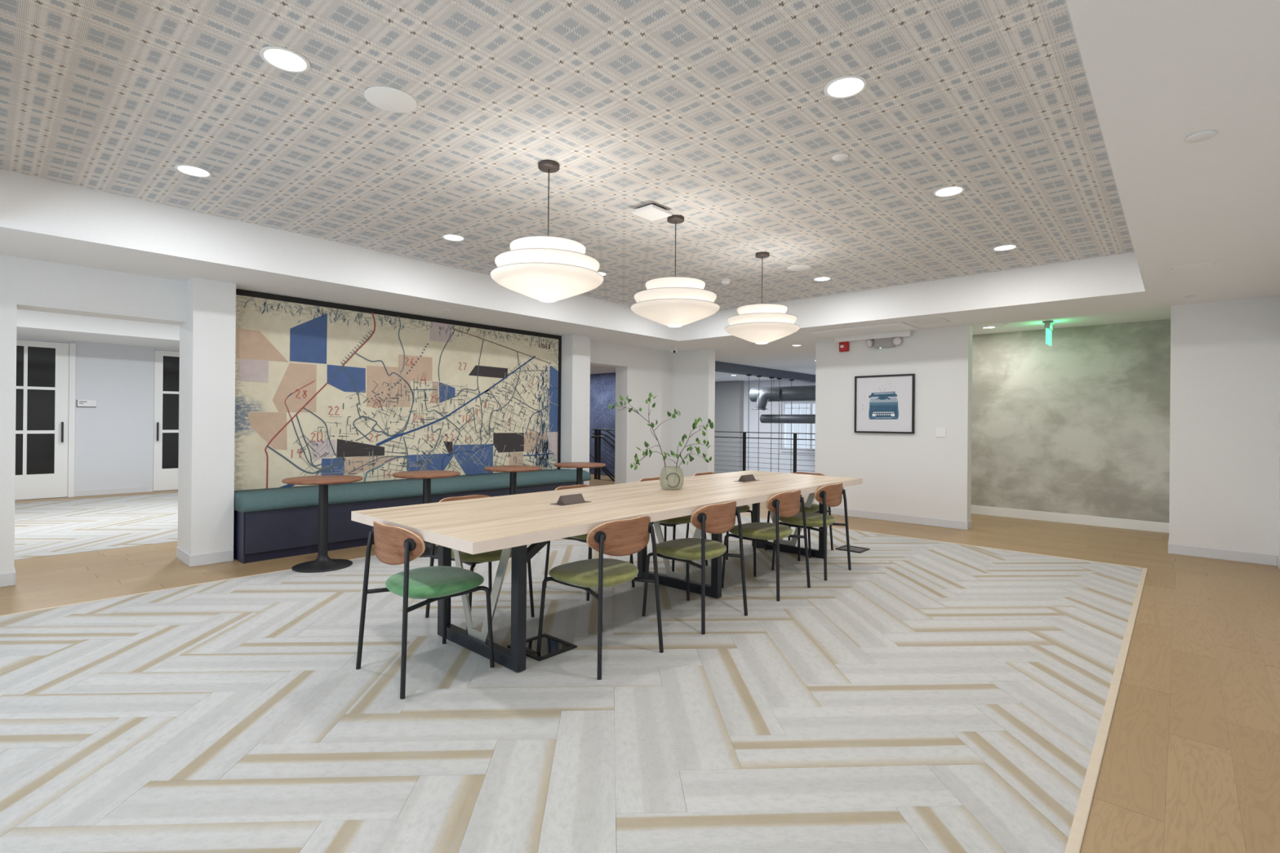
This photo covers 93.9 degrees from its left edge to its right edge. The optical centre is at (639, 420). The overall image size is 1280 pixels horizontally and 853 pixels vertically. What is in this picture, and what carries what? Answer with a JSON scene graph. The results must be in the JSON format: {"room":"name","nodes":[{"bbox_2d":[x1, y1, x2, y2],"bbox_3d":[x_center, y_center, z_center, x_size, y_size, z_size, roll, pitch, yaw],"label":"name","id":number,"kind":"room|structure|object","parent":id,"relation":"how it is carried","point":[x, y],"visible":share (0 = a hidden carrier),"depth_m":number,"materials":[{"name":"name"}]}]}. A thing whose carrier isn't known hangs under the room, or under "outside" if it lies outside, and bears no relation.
{"room":"common room","nodes":[
{"label":"common room","id":0,"kind":"room"},
{"bbox_2d":[0,254,186,573],"bbox_3d":[-4.959,0.006,4.290,0.290,2.440,2.700,0,0,42],"label":"wall","id":1,"kind":"structure","parent":0,"point":[25,284],"depth_m":4.55,"materials":[{"name":"white paint"}]},
{"bbox_2d":[0,565,15,586],"bbox_3d":[-5.305,1.168,3.911,0.298,0.096,1.688,0,0,42],"label":"baseboard","id":2,"kind":"structure","parent":1,"relation":"attached to","point":[7,579],"depth_m":4.41,"materials":[{"name":"wood"}]},
{"bbox_2d":[16,336,179,492],"bbox_3d":[-8.624,-0.018,9.702,0.150,2.440,8.800,0,0,42],"label":"wall","id":3,"kind":"structure","parent":0,"point":[114,438],"depth_m":9.69,"materials":[{"name":"white paint"}]},
{"bbox_2d":[14,339,75,500],"bbox_3d":[-9.192,-0.004,8.942,0.108,2.400,1.090,0,0,42],"label":"door","id":4,"kind":"structure","parent":3,"relation":"in","point":[45,406],"depth_m":9.11,"materials":[{"name":"white wood"}]},
{"bbox_2d":[76,400,96,407],"bbox_3d":[-8.741,-0.264,9.448,0.013,0.114,0.228,0,0,42],"label":"plaque","id":5,"kind":"object","parent":3,"relation":"attached to","point":[80,403],"visible":1,"depth_m":9.45,"materials":[{"name":"white plastic"}]},
{"bbox_2d":[74,486,146,496],"bbox_3d":[-8.545,1.149,9.681,0.008,0.096,0.890,0,0,42],"label":"baseboard","id":6,"kind":"structure","parent":3,"relation":"attached to","point":[138,489],"depth_m":9.66,"materials":[{"name":"plastic"}]},
{"bbox_2d":[152,350,179,491],"bbox_3d":[-7.886,0.009,10.444,0.108,2.400,1.090,0,0,42],"label":"door","id":7,"kind":"structure","parent":3,"relation":"in","point":[166,363],"depth_m":10.23,"materials":[{"name":"white wood"}]},
{"bbox_2d":[560,334,590,484],"bbox_3d":[-1.004,0.046,8.452,0.503,2.440,0.330,0,0,42],"label":"wall pier","id":8,"kind":"object","parent":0,"point":[575,348],"visible":0.5,"depth_m":8.26,"materials":[{"name":"white paint"}]},
{"bbox_2d":[589,372,615,475],"bbox_3d":[-1.018,1.424,14.079,4.000,5.300,0.180,0,0,42],"label":"wall","id":9,"kind":"structure","parent":0,"point":[602,386],"depth_m":13.81,"materials":[{"name":"blue paint"}]},
{"bbox_2d":[590,340,672,484],"bbox_3d":[-0.264,0.053,9.431,0.255,2.440,2.115,0,0,42],"label":"wall","id":10,"kind":"structure","parent":0,"point":[640,371],"depth_m":9.52,"materials":[{"name":"white paint"}]},
{"bbox_2d":[0,0,1279,374],"bbox_3d":[-0.808,-1.378,8.167,13.780,0.410,17.000,0,0,42],"label":"ceiling","id":11,"kind":"structure","parent":0,"point":[1064,126],"depth_m":3.36,"materials":[{"name":"paper"}]},
{"bbox_2d":[174,164,212,177],"bbox_3d":[-2.783,-1.553,3.730,0.190,0.006,0.190,0,0,42],"label":"recessed light","id":12,"kind":"object","parent":11,"relation":"in","point":[190,170],"visible":1,"depth_m":3.73,"materials":[{"name":"white ceramic"}]},
{"bbox_2d":[177,165,208,176],"bbox_3d":[-2.783,-1.555,3.730,0.156,0.001,0.156,0,0,42],"label":"diffuser","id":13,"kind":"object","parent":12,"relation":"attached to","point":[189,170],"depth_m":3.73,"materials":[{"name":"white plastic"}]},
{"bbox_2d":[259,45,311,72],"bbox_3d":[-1.520,-1.544,2.565,0.190,0.006,0.190,0,0,42],"label":"recessed light","id":14,"kind":"object","parent":11,"relation":"in","point":[281,58],"visible":1,"depth_m":2.56,"materials":[{"name":"white plastic"}]},
{"bbox_2d":[264,48,306,70],"bbox_3d":[-1.520,-1.546,2.565,0.156,0.001,0.156,0,0,42],"label":"diffuser","id":15,"kind":"object","parent":14,"relation":"attached to","point":[286,60],"depth_m":2.57,"materials":[{"name":"white plastic"}]},
{"bbox_2d":[364,85,417,112],"bbox_3d":[-1.198,-1.541,2.878,0.234,0.006,0.234,0,0,42],"label":"ceiling speaker","id":16,"kind":"object","parent":11,"relation":"attached to","point":[389,99],"visible":1,"depth_m":2.87,"materials":[{"name":"white plastic"}]},
{"bbox_2d":[441,234,465,240],"bbox_3d":[-1.574,-1.541,5.050,0.190,0.006,0.190,0,0,42],"label":"recessed light","id":17,"kind":"object","parent":11,"relation":"in","point":[448,237],"visible":1,"depth_m":5.04,"materials":[{"name":"white plastic"}]},
{"bbox_2d":[444,235,462,239],"bbox_3d":[-1.574,-1.543,5.050,0.156,0.001,0.156,0,0,42],"label":"diffuser","id":18,"kind":"object","parent":17,"relation":"attached to","point":[448,237],"depth_m":5.06,"materials":[{"name":"white plastic"}]},
{"bbox_2d":[489,160,604,302],"bbox_3d":[-0.550,-1.126,3.590,0.673,0.822,0.673,0,0,42],"label":"pendant lamp","id":19,"kind":"object","parent":11,"relation":"hanging from","point":[548,268],"visible":1,"depth_m":3.39,"materials":[{"name":"white glass"}]},
{"bbox_2d":[597,271,607,275],"bbox_3d":[-0.437,-1.529,6.253,0.190,0.006,0.190,0,0,42],"label":"recessed light","id":20,"kind":"object","parent":11,"relation":"in","point":[602,273],"visible":0.4,"depth_m":6.24,"materials":[{"name":"white ceramic"}]},
{"bbox_2d":[631,203,672,221],"bbox_3d":[0.087,-1.508,4.321,0.200,0.045,0.230,0,0,42],"label":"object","id":21,"kind":"object","parent":11,"relation":"attached to","point":[651,211],"visible":1,"depth_m":4.29,"materials":[{"name":"white plastic"}]},
{"bbox_2d":[671,346,677,354],"bbox_3d":[0.542,-1.103,9.451,0.100,0.112,0.100,0,0,42],"label":"security camera","id":22,"kind":"object","parent":11,"relation":"attached to","point":[673,350],"visible":1,"depth_m":9.42,"materials":[{"name":"white plastic"}]},
{"bbox_2d":[630,214,719,327],"bbox_3d":[0.267,-1.117,4.512,0.673,0.822,0.673,0,0,42],"label":"pendant lamp","id":23,"kind":"object","parent":11,"relation":"hanging from","point":[675,301],"visible":1,"depth_m":4.32,"materials":[{"name":"white glass"}]},
{"bbox_2d":[720,278,730,284],"bbox_3d":[0.923,-1.496,6.451,0.110,0.048,0.110,0,0,42],"label":"smoke detector","id":24,"kind":"object","parent":11,"relation":"attached to","point":[724,281],"visible":1,"depth_m":6.42,"materials":[{"name":"white plastic"}]},
{"bbox_2d":[724,251,799,344],"bbox_3d":[1.113,-1.109,5.455,0.673,0.822,0.673,0,0,42],"label":"pendant lamp","id":25,"kind":"object","parent":11,"relation":"hanging from","point":[762,323],"visible":1,"depth_m":5.26,"materials":[{"name":"white glass"}]},
{"bbox_2d":[715,360,815,382],"bbox_3d":[2.365,-1.054,12.744,0.220,0.170,5.950,0,0,42],"label":"ceiling beam","id":26,"kind":"structure","parent":11,"relation":"attached to","point":[720,366],"depth_m":12.87,"materials":[{"name":"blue paint"}]},
{"bbox_2d":[746,374,751,470],"bbox_3d":[2.289,1.256,12.664,0.150,4.450,0.150,0,0,42],"label":"lamp","id":27,"kind":"object","parent":26,"relation":"hanging from","point":[748,375],"visible":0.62,"depth_m":12.66,"materials":[{"name":"black metal"}]},
{"bbox_2d":[756,375,761,453],"bbox_3d":[2.564,1.258,12.968,0.150,4.450,0.150,0,0,42],"label":"lamp","id":28,"kind":"object","parent":26,"relation":"hanging from","point":[757,375],"visible":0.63,"depth_m":12.96,"materials":[{"name":"black metal"}]},
{"bbox_2d":[768,377,773,471],"bbox_3d":[2.920,1.262,13.360,0.150,4.450,0.150,0,0,42],"label":"lamp","id":29,"kind":"object","parent":26,"relation":"hanging from","point":[769,377],"visible":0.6,"depth_m":13.36,"materials":[{"name":"black metal"}]},
{"bbox_2d":[777,377,782,472],"bbox_3d":[3.155,1.264,13.620,0.150,4.450,0.150,0,0,42],"label":"hanging rod","id":30,"kind":"object","parent":26,"relation":"hanging from","point":[779,379],"visible":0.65,"depth_m":13.62,"materials":[{"name":"black metal"}]},
{"bbox_2d":[789,379,794,444],"bbox_3d":[3.544,1.268,14.050,0.150,4.450,0.150,0,0,42],"label":"lamp","id":31,"kind":"object","parent":26,"relation":"hanging from","point":[789,380],"visible":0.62,"depth_m":14.04,"materials":[{"name":"black metal"}]},
{"bbox_2d":[786,264,811,271],"bbox_3d":[1.578,-1.512,5.936,0.234,0.006,0.234,0,0,42],"label":"ceiling speaker","id":32,"kind":"object","parent":11,"relation":"attached to","point":[797,267],"visible":1,"depth_m":5.93,"materials":[{"name":"white plastic"}]},
{"bbox_2d":[813,276,831,280],"bbox_3d":[1.944,-1.509,6.389,0.190,0.006,0.190,0,0,42],"label":"recessed light","id":33,"kind":"object","parent":11,"relation":"in","point":[820,278],"visible":1,"depth_m":6.38,"materials":[{"name":"white ceramic"}]},
{"bbox_2d":[814,277,829,280],"bbox_3d":[1.944,-1.510,6.389,0.156,0.001,0.156,0,0,42],"label":"diffuser","id":34,"kind":"object","parent":33,"relation":"attached to","point":[820,278],"depth_m":6.39,"materials":[{"name":"white plastic"}]},
{"bbox_2d":[831,153,848,161],"bbox_3d":[1.156,-1.518,3.453,0.090,0.010,0.090,0,0,42],"label":"sprinkler cover","id":35,"kind":"object","parent":11,"relation":"attached to","point":[839,157],"visible":1,"depth_m":3.44,"materials":[{"name":"white plastic"}]},
{"bbox_2d":[823,75,867,98],"bbox_3d":[0.940,-1.523,2.738,0.190,0.006,0.190,0,0,42],"label":"recessed light","id":36,"kind":"object","parent":11,"relation":"in","point":[849,86],"visible":1,"depth_m":2.73,"materials":[{"name":"white plastic"}]},
{"bbox_2d":[827,78,863,96],"bbox_3d":[0.940,-1.524,2.738,0.156,0.001,0.156,0,0,42],"label":"diffuser","id":37,"kind":"object","parent":36,"relation":"attached to","point":[846,86],"depth_m":2.74,"materials":[{"name":"white plastic"}]},
{"bbox_2d":[808,321,918,342],"bbox_3d":[2.836,-1.100,7.575,1.160,0.085,0.680,0,0,42],"label":"ceiling panel","id":38,"kind":"object","parent":11,"relation":"attached to","point":[901,329],"depth_m":7.56,"materials":[{"name":"white paint"}]},
{"bbox_2d":[908,317,951,324],"bbox_3d":[3.328,-1.136,6.873,0.350,0.006,0.360,0,0,42],"label":"ceiling hatch","id":39,"kind":"object","parent":11,"relation":"attached to","point":[938,320],"visible":1,"depth_m":6.85,"materials":[{"name":"white metal"}]},
{"bbox_2d":[933,185,964,196],"bbox_3d":[2.041,-1.512,3.954,0.190,0.006,0.190,0,0,42],"label":"recessed light","id":40,"kind":"object","parent":11,"relation":"in","point":[948,191],"visible":1,"depth_m":3.95,"materials":[{"name":"white ceramic"}]},
{"bbox_2d":[935,186,962,195],"bbox_3d":[2.041,-1.513,3.954,0.156,0.001,0.156,0,0,42],"label":"diffuser","id":41,"kind":"object","parent":40,"relation":"attached to","point":[948,191],"depth_m":3.95,"materials":[{"name":"white plastic"}]},
{"bbox_2d":[982,326,995,328],"bbox_3d":[4.494,-1.195,7.706,0.164,0.006,0.164,0,0,42],"label":"recessed light","id":42,"kind":"object","parent":11,"relation":"in","point":[984,327],"visible":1,"depth_m":7.72,"materials":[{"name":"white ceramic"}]},
{"bbox_2d":[991,244,1017,250],"bbox_3d":[3.173,-1.500,5.202,0.190,0.006,0.190,0,0,42],"label":"recessed light","id":43,"kind":"object","parent":11,"relation":"in","point":[1009,246],"visible":1,"depth_m":5.20,"materials":[{"name":"white plastic"}]},
{"bbox_2d":[995,245,1015,250],"bbox_3d":[3.173,-1.502,5.202,0.156,0.001,0.156,0,0,42],"label":"diffuser","id":44,"kind":"object","parent":43,"relation":"attached to","point":[1004,247],"depth_m":5.20,"materials":[{"name":"white plastic"}]},
{"bbox_2d":[1042,320,1055,346],"bbox_3d":[4.964,-1.057,7.265,0.110,0.274,0.300,0,0,42],"label":"exit sign","id":45,"kind":"object","parent":11,"relation":"hanging from","point":[1048,326],"visible":1,"depth_m":7.19,"materials":[{"name":"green plastic"}]},
{"bbox_2d":[1184,295,1196,298],"bbox_3d":[5.010,-1.121,5.443,0.080,0.010,0.080,0,0,42],"label":"sprinkler cover","id":46,"kind":"object","parent":11,"relation":"attached to","point":[1190,296],"visible":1,"depth_m":5.43,"materials":[{"name":"white metal"}]},
{"bbox_2d":[1167,260,1219,271],"bbox_3d":[4.078,-1.134,4.412,0.280,0.004,0.170,0,0,42],"label":"ceiling vent","id":47,"kind":"object","parent":11,"relation":"in","point":[1212,264],"visible":1,"depth_m":4.41,"materials":[{"name":"white metal"}]},
{"bbox_2d":[1185,129,1217,142],"bbox_3d":[2.273,-1.150,2.425,0.094,0.009,0.094,0,0,42],"label":"sprinkler cover","id":48,"kind":"object","parent":11,"relation":"attached to","point":[1202,135],"visible":1,"depth_m":2.42,"materials":[{"name":"white metal"}]},
{"bbox_2d":[0,474,1279,852],"bbox_3d":[-2.373,1.305,6.625,14.000,0.132,13.050,0,0,42],"label":"floor","id":49,"kind":"structure","parent":0,"point":[1185,756],"depth_m":3.14,"materials":[{"name":"brown wood"}]},
{"bbox_2d":[14,492,177,559],"bbox_3d":[-6.448,1.214,7.720,4.850,0.008,8.800,0,0,42],"label":"carpet","id":50,"kind":"object","parent":49,"relation":"on","point":[56,527],"visible":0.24,"depth_m":6.94,"materials":[{"name":"white carpet"}]},
{"bbox_2d":[177,277,235,555],"bbox_3d":[-3.849,0.017,5.312,0.503,2.440,0.305,0,0,42],"label":"wall pier","id":51,"kind":"object","parent":49,"relation":"on","point":[207,337],"visible":0.79,"depth_m":5.15,"materials":[{"name":"white paint"}]},
{"bbox_2d":[176,546,233,567],"bbox_3d":[-3.858,1.183,5.304,0.511,0.096,0.313,0,0,42],"label":"baseboard","id":52,"kind":"object","parent":51,"relation":"attached to","point":[224,556],"visible":1,"depth_m":5.14,"materials":[{"name":"plastic"}]},
{"bbox_2d":[233,469,591,564],"bbox_3d":[-2.181,0.951,6.769,0.477,0.592,4.093,0,0,42],"label":"bench","id":53,"kind":"object","parent":49,"relation":"on","point":[278,522],"visible":0.72,"depth_m":5.69,"materials":[{"name":"blue laminate"}]},
{"bbox_2d":[234,469,591,512],"bbox_3d":[-2.179,0.729,6.770,0.477,0.148,4.093,0,0,42],"label":"seat cushion","id":54,"kind":"object","parent":53,"relation":"on","point":[278,500],"depth_m":6.11,"materials":[{"name":"teal fabric"}]},
{"bbox_2d":[0,515,1142,852],"bbox_3d":[0.178,1.266,4.455,5.215,0.008,6.860,0,0,42],"label":"carpet","id":55,"kind":"object","parent":49,"relation":"on","point":[922,695],"visible":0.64,"depth_m":2.56,"materials":[{"name":"grey carpet"}]},
{"bbox_2d":[281,475,363,573],"bbox_3d":[-2.690,0.864,5.081,0.610,0.746,0.610,0,0,42],"label":"round table","id":56,"kind":"object","parent":55,"relation":"on","point":[323,563],"visible":1,"depth_m":5.04,"materials":[{"name":"brown wood"}]},
{"bbox_2d":[355,520,494,699],"bbox_3d":[-1.072,0.875,3.027,0.491,0.751,0.514,0,0,42],"label":"dining chair","id":57,"kind":"object","parent":55,"relation":"on","point":[393,545],"visible":1,"depth_m":2.90,"materials":[{"name":"green fabric"}]},
{"bbox_2d":[392,470,460,557],"bbox_3d":[-2.018,0.871,5.659,0.610,0.746,0.610,0,0,42],"label":"round table","id":58,"kind":"object","parent":55,"relation":"on","point":[426,475],"visible":0.69,"depth_m":5.62,"materials":[{"name":"brown wood"}]},
{"bbox_2d":[425,494,534,631],"bbox_3d":[-1.006,0.876,3.797,0.514,0.751,0.491,0,0,42],"label":"dining chair","id":59,"kind":"object","parent":55,"relation":"on","point":[472,560],"visible":0.34,"depth_m":3.78,"materials":[{"name":"brown wood"}]},
{"bbox_2d":[484,465,542,494],"bbox_3d":[-1.361,0.878,6.413,0.610,0.746,0.610,0,0,42],"label":"round table","id":60,"kind":"object","parent":55,"relation":"on","point":[513,469],"visible":0.47,"depth_m":6.38,"materials":[{"name":"brown wood"}]},
{"bbox_2d":[506,633,577,661],"bbox_3d":[-0.539,1.248,3.301,0.282,0.012,0.265,0,0,42],"label":"box","id":61,"kind":"object","parent":55,"relation":"on","point":[551,646],"visible":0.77,"depth_m":3.29,"materials":[{"name":"black metal"}]},
{"bbox_2d":[553,462,605,484],"bbox_3d":[-0.712,0.884,7.026,0.610,0.746,0.610,0,0,42],"label":"round table","id":62,"kind":"object","parent":55,"relation":"on","point":[579,465],"visible":0.37,"depth_m":6.99,"materials":[{"name":"brown wood"}]},
{"bbox_2d":[544,484,635,600],"bbox_3d":[-0.371,0.883,4.498,0.514,0.751,0.491,0,0,42],"label":"dining chair","id":63,"kind":"object","parent":55,"relation":"on","point":[582,538],"visible":0.1,"depth_m":4.48,"materials":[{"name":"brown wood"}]},
{"bbox_2d":[536,515,663,679],"bbox_3d":[-0.219,0.882,3.243,0.514,0.751,0.491,0,0,42],"label":"dining chair","id":64,"kind":"object","parent":55,"relation":"on","point":[619,538],"visible":1,"depth_m":3.11,"materials":[{"name":"green fabric"}]},
{"bbox_2d":[351,470,862,672],"bbox_3d":[0.229,0.866,4.426,1.215,0.794,4.110,0,0,42],"label":"table","id":65,"kind":"object","parent":55,"relation":"on","point":[507,523],"visible":0.73,"depth_m":3.42,"materials":[{"name":"brown wood"}]},
{"bbox_2d":[550,493,591,506],"bbox_3d":[-0.428,0.488,3.716,0.110,0.052,0.250,0,0,42],"label":"power outlet","id":66,"kind":"object","parent":65,"relation":"attached to","point":[575,499],"depth_m":3.68,"materials":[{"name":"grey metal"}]},
{"bbox_2d":[659,466,684,489],"bbox_3d":[0.240,0.436,4.530,0.186,0.168,0.186,0,0,42],"label":"vase","id":67,"kind":"object","parent":65,"relation":"on","point":[671,477],"visible":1,"depth_m":4.46,"materials":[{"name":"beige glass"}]},
{"bbox_2d":[608,392,713,470],"bbox_3d":[0.161,0.128,4.584,0.807,0.687,0.208,0,0,-3],"label":"branches","id":68,"kind":"object","parent":67,"relation":"in","point":[695,424],"visible":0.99,"depth_m":4.61,"materials":[{"name":"green plant"}]},
{"bbox_2d":[733,474,759,482],"bbox_3d":[0.935,0.501,5.221,0.110,0.052,0.250,0,0,42],"label":"power outlet","id":69,"kind":"object","parent":65,"relation":"attached to","point":[744,478],"depth_m":5.18,"materials":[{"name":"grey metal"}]},
{"bbox_2d":[629,476,707,571],"bbox_3d":[0.260,0.889,5.194,0.514,0.751,0.491,0,0,42],"label":"dining chair","id":70,"kind":"object","parent":55,"relation":"on","point":[686,519],"visible":0.27,"depth_m":4.97,"materials":[{"name":"brown wood"}]},
{"bbox_2d":[641,501,747,634],"bbox_3d":[0.352,0.888,3.873,0.514,0.751,0.491,0,0,42],"label":"dining chair","id":71,"kind":"object","parent":55,"relation":"on","point":[717,518],"visible":0.97,"depth_m":3.74,"materials":[{"name":"brown wood"}]},
{"bbox_2d":[685,471,753,559],"bbox_3d":[0.784,0.895,5.772,0.514,0.751,0.491,0,0,42],"label":"dining chair","id":72,"kind":"object","parent":55,"relation":"on","point":[744,508],"visible":0.15,"depth_m":5.76,"materials":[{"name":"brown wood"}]},
{"bbox_2d":[721,489,810,601],"bbox_3d":[0.948,0.894,4.538,0.514,0.751,0.491,0,0,42],"label":"dining chair","id":73,"kind":"object","parent":55,"relation":"on","point":[786,504],"visible":0.94,"depth_m":4.40,"materials":[{"name":"brown wood"}]},
{"bbox_2d":[764,471,833,558],"bbox_3d":[1.561,0.901,5.878,0.491,0.751,0.514,0,0,42],"label":"dining chair","id":74,"kind":"object","parent":55,"relation":"on","point":[814,508],"visible":0.1,"depth_m":5.85,"materials":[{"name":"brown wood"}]},
{"bbox_2d":[771,483,851,580],"bbox_3d":[1.454,0.899,5.097,0.514,0.751,0.491,0,0,42],"label":"dining chair","id":75,"kind":"object","parent":55,"relation":"on","point":[830,495],"visible":0.87,"depth_m":4.95,"materials":[{"name":"brown wood"}]},
{"bbox_2d":[835,544,869,553],"bbox_3d":[2.106,1.275,5.930,0.252,0.012,0.235,0,0,42],"label":"floor outlet","id":76,"kind":"object","parent":55,"relation":"on","point":[852,548],"visible":0.96,"depth_m":5.91,"materials":[{"name":"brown metal"}]},
{"bbox_2d":[589,428,615,481],"bbox_3d":[-0.638,0.910,12.557,2.023,1.470,0.074,0,0,42],"label":"stair railing","id":77,"kind":"object","parent":49,"relation":"on","point":[597,437],"visible":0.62,"depth_m":12.77,"materials":[{"name":"black metal"}]},
{"bbox_2d":[714,431,815,472],"bbox_3d":[2.327,0.757,11.109,4.340,1.068,0.050,0,0,42],"label":"railing","id":78,"kind":"object","parent":49,"relation":"on","point":[744,437],"visible":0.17,"depth_m":11.10,"materials":[{"name":"black metal"}]},
{"bbox_2d":[590,364,777,382],"bbox_3d":[-0.588,-1.153,14.091,6.495,0.140,8.220,0,0,42],"label":"ceiling","id":79,"kind":"structure","parent":0,"point":[719,376],"depth_m":14.51,"materials":[{"name":"white paint"}]},
{"bbox_2d":[749,385,815,410],"bbox_3d":[4.009,-0.639,13.088,3.700,0.841,0.572,0,0,42],"label":"air duct","id":80,"kind":"object","parent":79,"relation":"hanging from","point":[788,393],"visible":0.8,"depth_m":13.73,"materials":[{"name":"silver metal"}]},
{"bbox_2d":[671,348,715,476],"bbox_3d":[0.785,0.063,10.030,1.005,2.440,0.180,0,0,42],"label":"wall","id":81,"kind":"structure","parent":0,"point":[693,390],"depth_m":9.82,"materials":[{"name":"white paint"}]},
{"bbox_2d":[714,381,743,473],"bbox_3d":[2.382,1.672,16.583,0.980,5.470,0.199,0,0,42],"label":"wall","id":82,"kind":"structure","parent":0,"point":[729,396],"depth_m":16.41,"materials":[{"name":"paint"}]},
{"bbox_2d":[743,379,815,473],"bbox_3d":[3.360,1.564,15.934,9.600,5.700,0.150,0,0,42],"label":"wall","id":83,"kind":"structure","parent":0,"point":[751,417],"depth_m":15.79,"materials":[{"name":"white paint"}]},
{"bbox_2d":[780,401,815,453],"bbox_3d":[4.503,0.172,14.898,2.130,1.300,0.190,0,0,42],"label":"window","id":84,"kind":"structure","parent":83,"relation":"in","point":[784,449],"depth_m":15.28,"materials":[{"name":"white glass"}]},
{"bbox_2d":[760,414,815,423],"bbox_3d":[4.015,-0.178,13.232,3.000,0.503,0.206,0,0,42],"label":"air duct","id":85,"kind":"object","parent":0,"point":[784,419],"visible":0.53,"depth_m":13.67,"materials":[{"name":"silver metal"}]},
{"bbox_2d":[814,324,972,521],"bbox_3d":[3.234,0.051,7.811,1.928,2.500,0.180,0,0,42],"label":"wall","id":86,"kind":"structure","parent":0,"point":[919,473],"depth_m":7.54,"materials":[{"name":"white paint"}]},
{"bbox_2d":[839,342,848,351],"bbox_3d":[2.752,-1.008,8.082,0.124,0.156,0.074,0,0,42],"label":"fire alarm","id":87,"kind":"object","parent":86,"relation":"attached to","point":[843,346],"visible":0.85,"depth_m":8.06,"materials":[{"name":"red plastic"}]},
{"bbox_2d":[866,337,902,348],"bbox_3d":[3.140,-1.001,7.702,0.451,0.141,0.116,0,0,42],"label":"emergency light","id":88,"kind":"object","parent":86,"relation":"attached to","point":[885,342],"visible":0.99,"depth_m":7.69,"materials":[{"name":"grey plastic"}]},
{"bbox_2d":[853,373,915,433],"bbox_3d":[3.151,-0.210,7.739,0.756,0.752,0.033,0,0,42],"label":"framed picture","id":89,"kind":"object","parent":86,"relation":"attached to","point":[884,403],"visible":1,"depth_m":7.72,"materials":[{"name":"paper"}]},
{"bbox_2d":[826,506,971,529],"bbox_3d":[3.221,1.247,7.806,1.944,0.096,0.188,0,0,42],"label":"baseboard","id":90,"kind":"structure","parent":86,"relation":"attached to","point":[836,511],"depth_m":7.56,"materials":[{"name":"plastic"}]},
{"bbox_2d":[935,427,946,437],"bbox_3d":[3.663,0.147,7.288,0.116,0.116,0.011,0,0,42],"label":"light switch","id":91,"kind":"object","parent":86,"relation":"attached to","point":[940,432],"visible":1,"depth_m":7.29,"materials":[{"name":"white plastic"}]},
{"bbox_2d":[971,319,1170,523],"bbox_3d":[5.034,0.042,8.154,3.312,2.550,0.155,0,0,42],"label":"wall","id":92,"kind":"structure","parent":0,"point":[1079,424],"depth_m":7.60,"materials":[{"name":"paint"}]},
{"bbox_2d":[970,505,1168,533],"bbox_3d":[4.969,1.251,8.091,3.312,0.119,0.008,0,0,42],"label":"baseboard","id":93,"kind":"structure","parent":92,"relation":"attached to","point":[1147,526],"depth_m":7.59,"materials":[{"name":"white wood"}]},
{"bbox_2d":[1168,296,1279,555],"bbox_3d":[6.037,0.048,6.245,0.738,2.550,1.638,0,0,42],"label":"wall","id":94,"kind":"structure","parent":0,"point":[1224,397],"depth_m":5.62,"materials":[{"name":"white paint"}]},
{"bbox_2d":[1168,539,1279,568],"bbox_3d":[2.826,1.236,2.716,0.746,0.096,10.837,0,0,42],"label":"baseboard","id":95,"kind":"structure","parent":94,"relation":"attached to","point":[1222,554],"depth_m":5.61,"materials":[{"name":"plastic"}]},
{"bbox_2d":[1278,400,1279,557],"bbox_3d":[3.173,0.018,2.422,0.150,2.550,11.150,0,0,42],"label":"wall","id":96,"kind":"structure","parent":0,"point":[1279,401],"depth_m":5.37,"materials":[{"name":"white paint"}]},
{"bbox_3d":[-2.524,0.030,6.962,0.250,2.440,3.920,0,0,42],"label":"wall","id":97,"kind":"structure","parent":0,"visible":0},
{"bbox_2d":[234,288,561,490],"bbox_3d":[-2.422,0.022,6.870,0.024,2.418,3.916,0,0,42],"label":"mural","id":98,"kind":"object","parent":97,"relation":"attached to","point":[322,388],"visible":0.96,"depth_m":6.45,"materials":[{"name":"paper"}]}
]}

